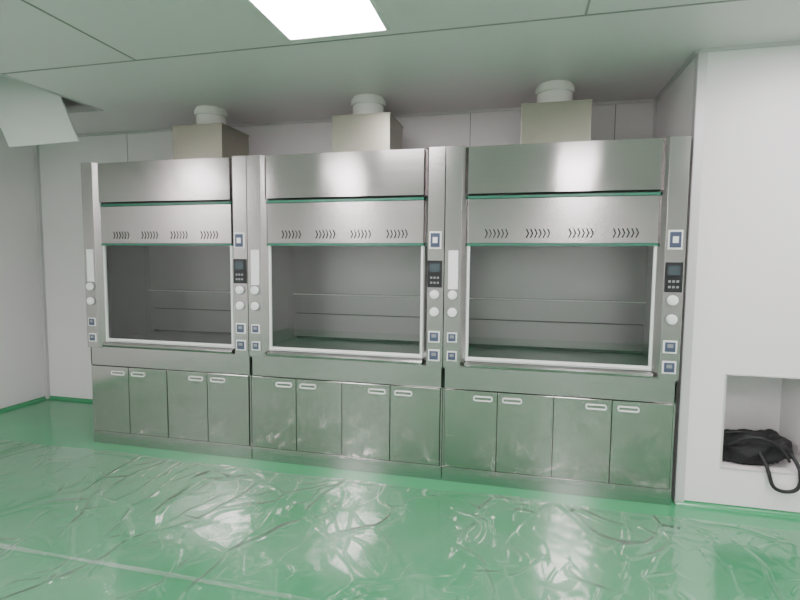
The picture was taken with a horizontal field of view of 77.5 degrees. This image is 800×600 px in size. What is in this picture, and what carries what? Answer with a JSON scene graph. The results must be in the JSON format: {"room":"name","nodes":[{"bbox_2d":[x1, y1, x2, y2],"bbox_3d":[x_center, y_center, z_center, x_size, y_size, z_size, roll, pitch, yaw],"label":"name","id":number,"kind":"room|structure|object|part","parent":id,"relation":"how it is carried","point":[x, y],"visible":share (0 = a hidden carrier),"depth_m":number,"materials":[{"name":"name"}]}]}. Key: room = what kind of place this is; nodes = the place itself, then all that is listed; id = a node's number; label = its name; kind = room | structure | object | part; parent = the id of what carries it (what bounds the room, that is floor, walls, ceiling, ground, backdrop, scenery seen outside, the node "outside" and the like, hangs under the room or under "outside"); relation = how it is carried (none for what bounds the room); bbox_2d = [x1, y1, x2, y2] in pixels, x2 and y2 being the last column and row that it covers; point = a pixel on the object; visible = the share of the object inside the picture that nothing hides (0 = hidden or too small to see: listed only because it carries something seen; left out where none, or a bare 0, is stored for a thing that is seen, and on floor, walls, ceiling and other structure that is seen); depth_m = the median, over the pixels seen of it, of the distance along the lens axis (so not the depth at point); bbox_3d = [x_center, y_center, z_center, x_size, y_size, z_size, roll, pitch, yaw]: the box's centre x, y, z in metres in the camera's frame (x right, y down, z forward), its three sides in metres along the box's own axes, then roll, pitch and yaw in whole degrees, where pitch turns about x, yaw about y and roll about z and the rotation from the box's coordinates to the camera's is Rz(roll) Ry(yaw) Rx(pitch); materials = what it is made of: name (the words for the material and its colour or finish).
{"room":"laboratory","nodes":[
{"label":"laboratory","id":0,"kind":"room"},
{"bbox_2d":[0,130,44,408],"bbox_3d":[-4.923,-0.041,1.628,0.100,2.865,8.200,2,4,13],"label":"wall","id":1,"kind":"structure","parent":0,"point":[21,344],"depth_m":5.25,"materials":[{"name":"white paint"}]},
{"bbox_2d":[0,396,45,411],"bbox_3d":[-4.871,1.375,1.721,0.030,0.030,8.000,2,4,13],"label":"baseboard","id":2,"kind":"structure","parent":1,"relation":"attached to","point":[40,398],"depth_m":5.30,"materials":[{"name":"green plastic"}]},
{"bbox_2d":[39,102,653,398],"bbox_3d":[-0.896,-0.249,4.823,6.245,2.865,0.100,2,4,13],"label":"wall","id":3,"kind":"structure","parent":0,"point":[70,372],"depth_m":5.21,"materials":[{"name":"white paint"}]},
{"bbox_2d":[49,396,92,402],"bbox_3d":[-3.177,1.108,5.402,1.610,0.030,0.030,2,4,13],"label":"baseboard","id":4,"kind":"structure","parent":3,"relation":"attached to","point":[51,397],"depth_m":5.52,"materials":[{"name":"green plastic"}]},
{"bbox_2d":[33,101,657,398],"bbox_3d":[-0.960,-0.236,4.770,6.145,2.845,0.035,2,4,13],"label":"trim","id":5,"kind":"structure","parent":3,"relation":"attached to","point":[36,147],"depth_m":5.46,"materials":[{"name":"white paint"}]},
{"bbox_2d":[127,104,615,161],"bbox_3d":[-0.461,-0.163,3.864,8.789,2.845,3.018,0,4,-3],"label":"trim","id":6,"kind":"structure","parent":3,"relation":"attached to","point":[615,104],"depth_m":4.31,"materials":[{"name":"grey"}]},
{"bbox_2d":[0,40,799,136],"bbox_3d":[-0.189,-1.333,0.398,9.610,0.020,8.000,2,4,13],"label":"trim","id":7,"kind":"structure","parent":3,"relation":"attached to","point":[795,42],"depth_m":4.06,"materials":[{"name":"silver metal"}]},
{"bbox_2d":[0,399,799,599],"bbox_3d":[-0.214,1.564,0.618,9.810,0.100,8.200,2,4,13],"label":"floor","id":8,"kind":"structure","parent":0,"point":[555,553],"depth_m":2.83,"materials":[{"name":"green paint"}]},
{"bbox_2d":[80,156,252,458],"bbox_3d":[-1.789,0.039,4.392,1.495,2.340,0.909,2,4,13],"label":"fume hood","id":9,"kind":"object","parent":8,"relation":"on","point":[166,241],"visible":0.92,"depth_m":4.06,"materials":[{"name":"silver metal"}]},
{"bbox_3d":[-2.553,-0.285,4.111,0.068,0.265,0.003,2,4,13],"label":"label plate","id":10,"kind":"part","parent":9,"relation":"part of","materials":[{"name":"white plastic"}]},
{"bbox_3d":[-2.558,-0.112,4.111,0.072,0.072,0.029,2,4,13],"label":"service knob","id":11,"kind":"part","parent":9,"relation":"part of","materials":[{"name":"white plastic"}]},
{"bbox_3d":[-2.559,0.008,4.120,0.072,0.072,0.029,2,4,13],"label":"service knob","id":12,"kind":"part","parent":9,"relation":"part of","materials":[{"name":"white plastic"}]},
{"bbox_2d":[88,318,95,325],"bbox_3d":[-2.559,0.182,4.141,0.068,0.068,0.014,2,4,13],"label":"socket","id":13,"kind":"object","parent":9,"relation":"attached to","point":[91,321],"depth_m":4.14,"materials":[{"name":"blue plastic"}]},
{"bbox_2d":[89,333,96,341],"bbox_3d":[-2.560,0.311,4.151,0.068,0.068,0.014,2,4,13],"label":"socket","id":14,"kind":"object","parent":9,"relation":"attached to","point":[92,336],"depth_m":4.15,"materials":[{"name":"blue plastic"}]},
{"bbox_3d":[-2.425,0.832,4.196,0.361,0.557,0.022,2,4,13],"label":"door","id":15,"kind":"part","parent":9,"relation":"part of","materials":[{"name":"silver metal"}]},
{"bbox_3d":[-2.345,0.607,4.141,0.132,0.036,0.009,2,4,13],"label":"handle","id":16,"kind":"part","parent":9,"relation":"part of","materials":[{"name":"white plastic"}]},
{"bbox_3d":[-2.154,0.612,4.096,0.132,0.036,0.009,2,4,13],"label":"handle","id":17,"kind":"part","parent":9,"relation":"part of","materials":[{"name":"white plastic"}]},
{"bbox_3d":[-2.069,0.842,4.112,0.361,0.557,0.022,2,4,13],"label":"door","id":18,"kind":"part","parent":9,"relation":"part of","materials":[{"name":"silver metal"}]},
{"bbox_3d":[-1.876,-0.937,3.915,1.194,0.313,0.011,2,4,13],"label":"canopy panel","id":19,"kind":"part","parent":9,"relation":"part of","materials":[{"name":"silver metal"}]},
{"bbox_2d":[100,204,231,242],"bbox_3d":[-1.873,-0.600,3.966,1.194,0.298,0.021,2,4,13],"label":"vent","id":20,"kind":"object","parent":9,"relation":"attached to","point":[119,223],"depth_m":3.95,"materials":[{"name":"silver metal"}]},
{"bbox_3d":[-1.882,0.386,4.038,1.198,0.036,0.068,2,4,13],"label":"sill","id":21,"kind":"part","parent":9,"relation":"part of","materials":[{"name":"silver metal"}]},
{"bbox_3d":[-1.876,-0.036,4.019,1.194,0.800,0.022,2,4,13],"label":"sash frame","id":22,"kind":"part","parent":9,"relation":"part of","materials":[{"name":"white metal"}]},
{"bbox_3d":[-1.883,0.349,4.031,1.150,0.006,0.014,2,4,13],"label":"sash handle","id":23,"kind":"part","parent":9,"relation":"part of","materials":[{"name":"white metal"}]},
{"bbox_3d":[-1.795,0.792,4.452,1.495,0.830,0.804,2,4,13],"label":"cabinet frame","id":24,"kind":"part","parent":9,"relation":"part of","materials":[{"name":"silver metal"}]},
{"bbox_2d":[120,331,231,343],"bbox_3d":[-1.800,0.362,4.392,1.418,0.035,0.660,2,4,13],"label":"countertop","id":25,"kind":"structure","parent":9,"relation":"on","point":[154,335],"depth_m":4.49,"materials":[{"name":"silver metal"}]},
{"bbox_3d":[-1.708,0.851,4.026,0.361,0.557,0.022,2,4,13],"label":"door","id":26,"kind":"part","parent":9,"relation":"part of","materials":[{"name":"silver metal"}]},
{"bbox_3d":[-1.732,-0.076,4.627,1.388,0.009,0.010,2,4,13],"label":"baffle rod","id":27,"kind":"part","parent":9,"relation":"part of","materials":[{"name":"white metal"}]},
{"bbox_2d":[189,377,201,379],"bbox_3d":[-1.627,0.626,3.978,0.124,0.028,0.004,2,4,13],"label":"handle","id":28,"kind":"object","parent":9,"relation":"on","point":[190,378],"depth_m":3.98,"materials":[{"name":"silver metal"}]},
{"bbox_3d":[-1.628,0.626,3.971,0.132,0.036,0.009,2,4,13],"label":"handle","id":29,"kind":"part","parent":9,"relation":"part of","materials":[{"name":"white plastic"}]},
{"bbox_2d":[171,105,248,159],"bbox_3d":[-1.646,-1.392,4.360,0.500,0.528,0.442,2,4,13],"label":"duct","id":30,"kind":"object","parent":9,"relation":"on","point":[211,136],"visible":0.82,"depth_m":4.19,"materials":[{"name":"white metal"}]},
{"bbox_2d":[211,379,223,381],"bbox_3d":[-1.435,0.631,3.932,0.124,0.028,0.004,2,4,13],"label":"handle","id":31,"kind":"object","parent":9,"relation":"on","point":[212,380],"depth_m":3.93,"materials":[{"name":"silver metal"}]},
{"bbox_3d":[-1.437,0.631,3.925,0.132,0.036,0.009,2,4,13],"label":"handle","id":32,"kind":"part","parent":9,"relation":"part of","materials":[{"name":"white plastic"}]},
{"bbox_3d":[-1.352,0.861,3.942,0.361,0.557,0.022,2,4,13],"label":"door","id":33,"kind":"part","parent":9,"relation":"part of","materials":[{"name":"silver metal"}]},
{"bbox_2d":[234,232,244,247],"bbox_3d":[-1.217,-0.450,3.772,0.084,0.120,0.016,2,4,13],"label":"switch","id":34,"kind":"object","parent":9,"relation":"attached to","point":[239,237],"depth_m":3.77,"materials":[{"name":"white plastic"}]},
{"bbox_3d":[-1.222,-0.076,3.794,0.072,0.072,0.029,2,4,13],"label":"service knob","id":35,"kind":"part","parent":9,"relation":"part of","materials":[{"name":"white plastic"}]},
{"bbox_3d":[-1.223,0.044,3.803,0.072,0.072,0.029,2,4,13],"label":"service knob","id":36,"kind":"part","parent":9,"relation":"part of","materials":[{"name":"white plastic"}]},
{"bbox_2d":[236,340,245,350],"bbox_3d":[-1.224,0.347,3.833,0.080,0.080,0.014,2,4,13],"label":"socket","id":37,"kind":"object","parent":9,"relation":"attached to","point":[240,344],"depth_m":3.83,"materials":[{"name":"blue plastic"}]},
{"bbox_2d":[236,323,245,333],"bbox_3d":[-1.222,0.218,3.823,0.080,0.080,0.014,2,4,13],"label":"socket","id":38,"kind":"object","parent":9,"relation":"attached to","point":[240,327],"depth_m":3.82,"materials":[{"name":"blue plastic"}]},
{"bbox_2d":[246,146,445,479],"bbox_3d":[-0.331,0.078,4.045,1.495,2.340,0.909,2,4,13],"label":"fume hood","id":39,"kind":"object","parent":8,"relation":"on","point":[346,250],"visible":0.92,"depth_m":3.71,"materials":[{"name":"silver metal"}]},
{"bbox_3d":[-1.099,-0.073,3.765,0.072,0.072,0.029,2,4,13],"label":"service knob","id":40,"kind":"part","parent":39,"relation":"part of","materials":[{"name":"white plastic"}]},
{"bbox_3d":[-1.095,-0.246,3.764,0.068,0.265,0.003,2,4,13],"label":"label plate","id":41,"kind":"part","parent":39,"relation":"part of","materials":[{"name":"white plastic"}]},
{"bbox_2d":[251,324,259,333],"bbox_3d":[-1.100,0.221,3.794,0.068,0.068,0.014,2,4,13],"label":"socket","id":42,"kind":"object","parent":39,"relation":"attached to","point":[255,328],"depth_m":3.79,"materials":[{"name":"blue plastic"}]},
{"bbox_3d":[-1.100,0.047,3.774,0.072,0.072,0.029,2,4,13],"label":"service knob","id":43,"kind":"part","parent":39,"relation":"part of","materials":[{"name":"white plastic"}]},
{"bbox_2d":[252,341,259,350],"bbox_3d":[-1.101,0.350,3.804,0.068,0.068,0.014,2,4,13],"label":"socket","id":44,"kind":"object","parent":39,"relation":"attached to","point":[255,344],"depth_m":3.80,"materials":[{"name":"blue plastic"}]},
{"bbox_3d":[-0.966,0.871,3.850,0.361,0.557,0.022,2,4,13],"label":"door","id":45,"kind":"part","parent":39,"relation":"part of","materials":[{"name":"silver metal"}]},
{"bbox_2d":[277,383,289,386],"bbox_3d":[-0.885,0.645,3.801,0.124,0.028,0.004,2,4,13],"label":"handle","id":46,"kind":"object","parent":39,"relation":"on","point":[278,384],"depth_m":3.80,"materials":[{"name":"silver metal"}]},
{"bbox_3d":[-0.886,0.646,3.794,0.132,0.036,0.009,2,4,13],"label":"handle","id":47,"kind":"part","parent":39,"relation":"part of","materials":[{"name":"white plastic"}]},
{"bbox_3d":[-0.695,0.651,3.749,0.132,0.036,0.009,2,4,13],"label":"handle","id":48,"kind":"part","parent":39,"relation":"part of","materials":[{"name":"white plastic"}]},
{"bbox_2d":[301,385,314,387],"bbox_3d":[-0.693,0.650,3.756,0.124,0.028,0.004,2,4,13],"label":"handle","id":49,"kind":"object","parent":39,"relation":"on","point":[302,386],"depth_m":3.75,"materials":[{"name":"silver metal"}]},
{"bbox_3d":[-0.610,0.881,3.765,0.361,0.557,0.022,2,4,13],"label":"door","id":50,"kind":"part","parent":39,"relation":"part of","materials":[{"name":"silver metal"}]},
{"bbox_3d":[-0.423,0.425,3.692,1.198,0.036,0.068,2,4,13],"label":"sill","id":51,"kind":"part","parent":39,"relation":"part of","materials":[{"name":"silver metal"}]},
{"bbox_3d":[-0.417,-0.898,3.568,1.194,0.313,0.011,2,4,13],"label":"canopy panel","id":52,"kind":"part","parent":39,"relation":"part of","materials":[{"name":"silver metal"}]},
{"bbox_2d":[267,200,423,242],"bbox_3d":[-0.414,-0.561,3.620,1.194,0.298,0.021,2,4,13],"label":"vent","id":53,"kind":"object","parent":39,"relation":"attached to","point":[288,221],"depth_m":3.60,"materials":[{"name":"silver metal"}]},
{"bbox_3d":[-0.424,0.389,3.684,1.150,0.006,0.014,2,4,13],"label":"sash handle","id":54,"kind":"part","parent":39,"relation":"part of","materials":[{"name":"white metal"}]},
{"bbox_3d":[-0.417,0.003,3.672,1.194,0.800,0.022,2,4,13],"label":"sash frame","id":55,"kind":"part","parent":39,"relation":"part of","materials":[{"name":"white metal"}]},
{"bbox_2d":[273,338,419,353],"bbox_3d":[-0.341,0.401,4.045,1.418,0.035,0.660,2,4,13],"label":"countertop","id":56,"kind":"structure","parent":39,"relation":"on","point":[414,348],"depth_m":4.13,"materials":[{"name":"silver metal"}]},
{"bbox_3d":[-0.336,0.831,4.105,1.495,0.830,0.804,2,4,13],"label":"cabinet frame","id":57,"kind":"part","parent":39,"relation":"part of","materials":[{"name":"silver metal"}]},
{"bbox_3d":[-0.273,-0.037,4.280,1.388,0.009,0.010,2,4,13],"label":"baffle rod","id":58,"kind":"part","parent":39,"relation":"part of","materials":[{"name":"white metal"}]},
{"bbox_3d":[-0.249,0.890,3.679,0.361,0.557,0.022,2,4,13],"label":"door","id":59,"kind":"part","parent":39,"relation":"part of","materials":[{"name":"silver metal"}]},
{"bbox_2d":[331,94,402,151],"bbox_3d":[-0.255,-1.354,4.030,0.500,0.528,0.442,2,4,13],"label":"duct","id":60,"kind":"object","parent":39,"relation":"on","point":[369,128],"visible":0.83,"depth_m":3.85,"materials":[{"name":"white metal"}]},
{"bbox_2d":[369,390,383,392],"bbox_3d":[-0.168,0.665,3.631,0.124,0.028,0.004,2,4,13],"label":"handle","id":61,"kind":"object","parent":39,"relation":"on","point":[370,391],"depth_m":3.63,"materials":[{"name":"silver metal"}]},
{"bbox_3d":[-0.170,0.665,3.624,0.132,0.036,0.009,2,4,13],"label":"handle","id":62,"kind":"part","parent":39,"relation":"part of","materials":[{"name":"white plastic"}]},
{"bbox_2d":[395,392,410,394],"bbox_3d":[0.024,0.670,3.585,0.124,0.028,0.004,2,4,13],"label":"handle","id":63,"kind":"object","parent":39,"relation":"on","point":[396,393],"depth_m":3.58,"materials":[{"name":"silver metal"}]},
{"bbox_3d":[0.022,0.670,3.578,0.132,0.036,0.009,2,4,13],"label":"handle","id":64,"kind":"part","parent":39,"relation":"part of","materials":[{"name":"white plastic"}]},
{"bbox_3d":[0.106,0.900,3.595,0.361,0.557,0.022,2,4,13],"label":"door","id":65,"kind":"part","parent":39,"relation":"part of","materials":[{"name":"silver metal"}]},
{"bbox_2d":[428,349,439,360],"bbox_3d":[0.235,0.386,3.486,0.080,0.080,0.014,2,4,13],"label":"socket","id":66,"kind":"object","parent":39,"relation":"attached to","point":[433,354],"depth_m":3.48,"materials":[{"name":"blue plastic"}]},
{"bbox_2d":[428,331,439,342],"bbox_3d":[0.236,0.257,3.477,0.080,0.080,0.014,2,4,13],"label":"socket","id":67,"kind":"object","parent":39,"relation":"attached to","point":[433,336],"depth_m":3.47,"materials":[{"name":"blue plastic"}]},
{"bbox_3d":[0.236,0.083,3.456,0.072,0.072,0.029,2,4,13],"label":"service knob","id":68,"kind":"part","parent":39,"relation":"part of","materials":[{"name":"white plastic"}]},
{"bbox_3d":[0.237,-0.037,3.447,0.072,0.072,0.029,2,4,13],"label":"service knob","id":69,"kind":"part","parent":39,"relation":"part of","materials":[{"name":"white plastic"}]},
{"bbox_2d":[429,231,441,248],"bbox_3d":[0.242,-0.411,3.425,0.084,0.120,0.016,2,4,13],"label":"switch","id":70,"kind":"object","parent":39,"relation":"attached to","point":[435,237],"depth_m":3.42,"materials":[{"name":"white plastic"}]},
{"bbox_2d":[0,439,799,599],"bbox_3d":[-0.839,1.438,1.414,7.600,0.011,4.470,2,4,13],"label":"sheet","id":71,"kind":"object","parent":8,"relation":"on","point":[205,472],"visible":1,"depth_m":3.02,"materials":[{"name":"clear plastic"}]},
{"bbox_2d":[442,135,690,505],"bbox_3d":[1.128,0.117,3.698,1.495,2.340,0.909,2,4,13],"label":"fume hood","id":72,"kind":"object","parent":8,"relation":"on","point":[564,263],"visible":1,"depth_m":3.36,"materials":[{"name":"silver metal"}]},
{"bbox_2d":[447,351,456,360],"bbox_3d":[0.358,0.390,3.457,0.068,0.068,0.014,2,4,13],"label":"socket","id":73,"kind":"object","parent":72,"relation":"attached to","point":[451,355],"depth_m":3.45,"materials":[{"name":"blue plastic"}]},
{"bbox_2d":[447,332,456,342],"bbox_3d":[0.359,0.260,3.447,0.068,0.068,0.014,2,4,13],"label":"socket","id":74,"kind":"object","parent":72,"relation":"attached to","point":[451,336],"depth_m":3.44,"materials":[{"name":"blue plastic"}]},
{"bbox_3d":[0.359,0.086,3.427,0.072,0.072,0.029,2,4,13],"label":"service knob","id":75,"kind":"part","parent":72,"relation":"part of","materials":[{"name":"white plastic"}]},
{"bbox_3d":[0.360,-0.034,3.418,0.072,0.072,0.029,2,4,13],"label":"service knob","id":76,"kind":"part","parent":72,"relation":"part of","materials":[{"name":"white plastic"}]},
{"bbox_3d":[0.364,-0.207,3.417,0.068,0.265,0.003,2,4,13],"label":"label plate","id":77,"kind":"part","parent":72,"relation":"part of","materials":[{"name":"white plastic"}]},
{"bbox_3d":[0.493,0.910,3.503,0.361,0.557,0.022,2,4,13],"label":"door","id":78,"kind":"part","parent":72,"relation":"part of","materials":[{"name":"silver metal"}]},
{"bbox_2d":[474,397,490,400],"bbox_3d":[0.574,0.684,3.454,0.124,0.028,0.004,2,4,13],"label":"handle","id":79,"kind":"object","parent":72,"relation":"on","point":[475,398],"depth_m":3.45,"materials":[{"name":"silver metal"}]},
{"bbox_3d":[0.573,0.685,3.447,0.132,0.036,0.009,2,4,13],"label":"handle","id":80,"kind":"part","parent":72,"relation":"part of","materials":[{"name":"white plastic"}]},
{"bbox_2d":[503,399,520,402],"bbox_3d":[0.766,0.690,3.409,0.124,0.028,0.004,2,4,13],"label":"handle","id":81,"kind":"object","parent":72,"relation":"on","point":[504,400],"depth_m":3.40,"materials":[{"name":"silver metal"}]},
{"bbox_3d":[0.764,0.690,3.402,0.132,0.036,0.009,2,4,13],"label":"handle","id":82,"kind":"part","parent":72,"relation":"part of","materials":[{"name":"white plastic"}]},
{"bbox_3d":[0.849,0.920,3.418,0.361,0.557,0.022,2,4,13],"label":"door","id":83,"kind":"part","parent":72,"relation":"part of","materials":[{"name":"silver metal"}]},
{"bbox_2d":[521,80,592,143],"bbox_3d":[1.140,-1.317,3.698,0.500,0.528,0.442,2,4,13],"label":"duct","id":84,"kind":"object","parent":72,"relation":"on","point":[555,117],"visible":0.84,"depth_m":3.51,"materials":[{"name":"white metal"}]},
{"bbox_3d":[1.186,0.002,3.933,1.388,0.009,0.010,2,4,13],"label":"baffle rod","id":85,"kind":"part","parent":72,"relation":"part of","materials":[{"name":"white metal"}]},
{"bbox_2d":[468,346,647,365],"bbox_3d":[1.118,0.440,3.699,1.418,0.035,0.660,2,4,13],"label":"countertop","id":86,"kind":"structure","parent":72,"relation":"on","point":[473,351],"depth_m":3.76,"materials":[{"name":"silver metal"}]},
{"bbox_3d":[1.035,0.427,3.337,1.150,0.006,0.014,2,4,13],"label":"sash handle","id":87,"kind":"part","parent":72,"relation":"part of","materials":[{"name":"white metal"}]},
{"bbox_3d":[1.036,0.464,3.345,1.198,0.036,0.068,2,4,13],"label":"sill","id":88,"kind":"part","parent":72,"relation":"part of","materials":[{"name":"silver metal"}]},
{"bbox_3d":[1.122,0.870,3.758,1.495,0.830,0.804,2,4,13],"label":"cabinet frame","id":89,"kind":"part","parent":72,"relation":"part of","materials":[{"name":"silver metal"}]},
{"bbox_3d":[1.042,0.042,3.325,1.194,0.800,0.022,2,4,13],"label":"sash frame","id":90,"kind":"part","parent":72,"relation":"part of","materials":[{"name":"white metal"}]},
{"bbox_2d":[467,195,659,242],"bbox_3d":[1.045,-0.522,3.273,1.194,0.298,0.021,2,4,13],"label":"panel","id":91,"kind":"object","parent":72,"relation":"attached to","point":[490,218],"depth_m":3.26,"materials":[{"name":"silver metal"}]},
{"bbox_3d":[1.041,-0.859,3.221,1.194,0.313,0.011,2,4,13],"label":"canopy panel","id":92,"kind":"part","parent":72,"relation":"part of","materials":[{"name":"silver metal"}]},
{"bbox_3d":[1.210,0.929,3.332,0.361,0.557,0.022,2,4,13],"label":"door","id":93,"kind":"part","parent":72,"relation":"part of","materials":[{"name":"silver metal"}]},
{"bbox_3d":[1.289,0.704,3.277,0.132,0.036,0.009,2,4,13],"label":"handle","id":94,"kind":"part","parent":72,"relation":"part of","materials":[{"name":"white plastic"}]},
{"bbox_2d":[587,405,605,408],"bbox_3d":[1.291,0.704,3.284,0.124,0.028,0.004,2,4,13],"label":"handle","id":95,"kind":"object","parent":72,"relation":"on","point":[588,406],"depth_m":3.28,"materials":[{"name":"silver metal"}]},
{"bbox_2d":[619,407,637,410],"bbox_3d":[1.483,0.709,3.239,0.124,0.028,0.004,2,4,13],"label":"handle","id":96,"kind":"object","parent":72,"relation":"on","point":[620,408],"depth_m":3.23,"materials":[{"name":"silver metal"}]},
{"bbox_3d":[1.481,0.709,3.232,0.132,0.036,0.009,2,4,13],"label":"handle","id":97,"kind":"part","parent":72,"relation":"part of","materials":[{"name":"white plastic"}]},
{"bbox_3d":[1.565,0.939,3.248,0.361,0.557,0.022,2,4,13],"label":"door","id":98,"kind":"part","parent":72,"relation":"part of","materials":[{"name":"silver metal"}]},
{"bbox_2d":[662,361,675,373],"bbox_3d":[1.694,0.425,3.140,0.080,0.080,0.014,2,4,13],"label":"socket","id":99,"kind":"object","parent":72,"relation":"attached to","point":[668,367],"depth_m":3.14,"materials":[{"name":"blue plastic"}]},
{"bbox_2d":[663,340,676,353],"bbox_3d":[1.695,0.296,3.130,0.080,0.080,0.014,2,4,13],"label":"socket","id":100,"kind":"object","parent":72,"relation":"attached to","point":[669,346],"depth_m":3.13,"materials":[{"name":"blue plastic"}]},
{"bbox_3d":[1.695,0.122,3.109,0.072,0.072,0.029,2,4,13],"label":"service knob","id":101,"kind":"part","parent":72,"relation":"part of","materials":[{"name":"white plastic"}]},
{"bbox_3d":[1.696,0.002,3.100,0.072,0.072,0.029,2,4,13],"label":"service knob","id":102,"kind":"part","parent":72,"relation":"part of","materials":[{"name":"white plastic"}]},
{"bbox_2d":[667,230,683,248],"bbox_3d":[1.701,-0.372,3.078,0.084,0.120,0.016,2,4,13],"label":"switch","id":103,"kind":"object","parent":72,"relation":"attached to","point":[675,238],"depth_m":3.07,"materials":[{"name":"white plastic"}]},
{"bbox_2d":[0,0,799,133],"bbox_3d":[-0.186,-1.667,0.372,9.810,0.650,8.200,2,4,13],"label":"ceiling","id":104,"kind":"structure","parent":0,"point":[634,55],"depth_m":3.13,"materials":[{"name":"white paint"}]},
{"bbox_2d":[0,75,79,146],"bbox_3d":[-3.018,-1.561,4.061,0.720,0.614,0.250,2,4,13],"label":"ceiling access panel","id":105,"kind":"object","parent":104,"relation":"attached to","point":[30,115],"depth_m":4.06,"materials":[{"name":"white metal"}]},
{"bbox_2d":[0,73,102,113],"bbox_3d":[-3.087,-1.639,4.003,0.750,0.006,0.970,2,4,13],"label":"trim","id":106,"kind":"structure","parent":104,"relation":"attached to","point":[97,110],"depth_m":4.00,"materials":[{"name":"silver metal"}]},
{"bbox_2d":[247,0,388,40],"bbox_3d":[-0.496,-1.482,2.289,0.610,0.014,1.200,2,4,13],"label":"frame","id":107,"kind":"object","parent":104,"relation":"attached to","point":[372,2],"visible":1,"depth_m":2.79,"materials":[{"name":"white metal"}]},
{"bbox_2d":[251,0,384,38],"bbox_3d":[-0.496,-1.484,2.289,0.580,0.008,1.170,2,4,13],"label":"diffuser","id":108,"kind":"object","parent":107,"relation":"attached to","point":[296,19],"visible":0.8,"depth_m":2.65,"materials":[{"name":"white plastic"}]},
{"bbox_2d":[2,0,743,73],"bbox_3d":[-0.368,-1.286,-0.352,9.610,0.003,6.456,2,4,13],"label":"trim","id":109,"kind":"structure","parent":104,"relation":"attached to","point":[589,1],"depth_m":2.84,"materials":[{"name":"grey"}]},
{"bbox_2d":[656,45,799,511],"bbox_3d":[3.606,-0.088,3.212,3.465,2.865,0.955,2,4,13],"label":"wall","id":110,"kind":"structure","parent":0,"point":[747,305],"depth_m":3.06,"materials":[{"name":"white paint"}]},
{"bbox_2d":[672,50,707,503],"bbox_3d":[1.838,-0.100,3.166,0.054,2.865,0.054,2,4,13],"label":"trim","id":111,"kind":"structure","parent":110,"relation":"attached to","point":[701,59],"depth_m":3.14,"materials":[{"name":"silver metal"}]},
{"bbox_2d":[675,500,799,518],"bbox_3d":[3.479,1.361,2.841,3.465,0.030,0.030,2,4,13],"label":"baseboard","id":112,"kind":"structure","parent":110,"relation":"attached to","point":[704,505],"depth_m":3.16,"materials":[{"name":"green plastic"}]},
{"bbox_2d":[720,373,799,475],"bbox_3d":[2.298,0.775,3.095,0.530,0.616,0.004,2,4,13],"label":"trim","id":113,"kind":"structure","parent":110,"relation":"attached to","point":[726,374],"depth_m":3.14,"materials":[{"name":"silver metal"}]},
{"bbox_2d":[722,375,799,470],"bbox_3d":[2.360,0.756,3.354,0.550,0.636,0.410,2,4,13],"label":"wall niche","id":114,"kind":"object","parent":110,"relation":"attached to","point":[751,403],"visible":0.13,"depth_m":3.49,"materials":[{"name":"white paint"}]},
{"bbox_2d":[722,429,799,493],"bbox_3d":[2.320,1.017,3.273,0.472,0.325,0.394,2,4,13],"label":"duffel bag","id":115,"kind":"object","parent":114,"relation":"in","point":[766,447],"visible":0.88,"depth_m":3.18,"materials":[{"name":"black fabric"}]}
]}

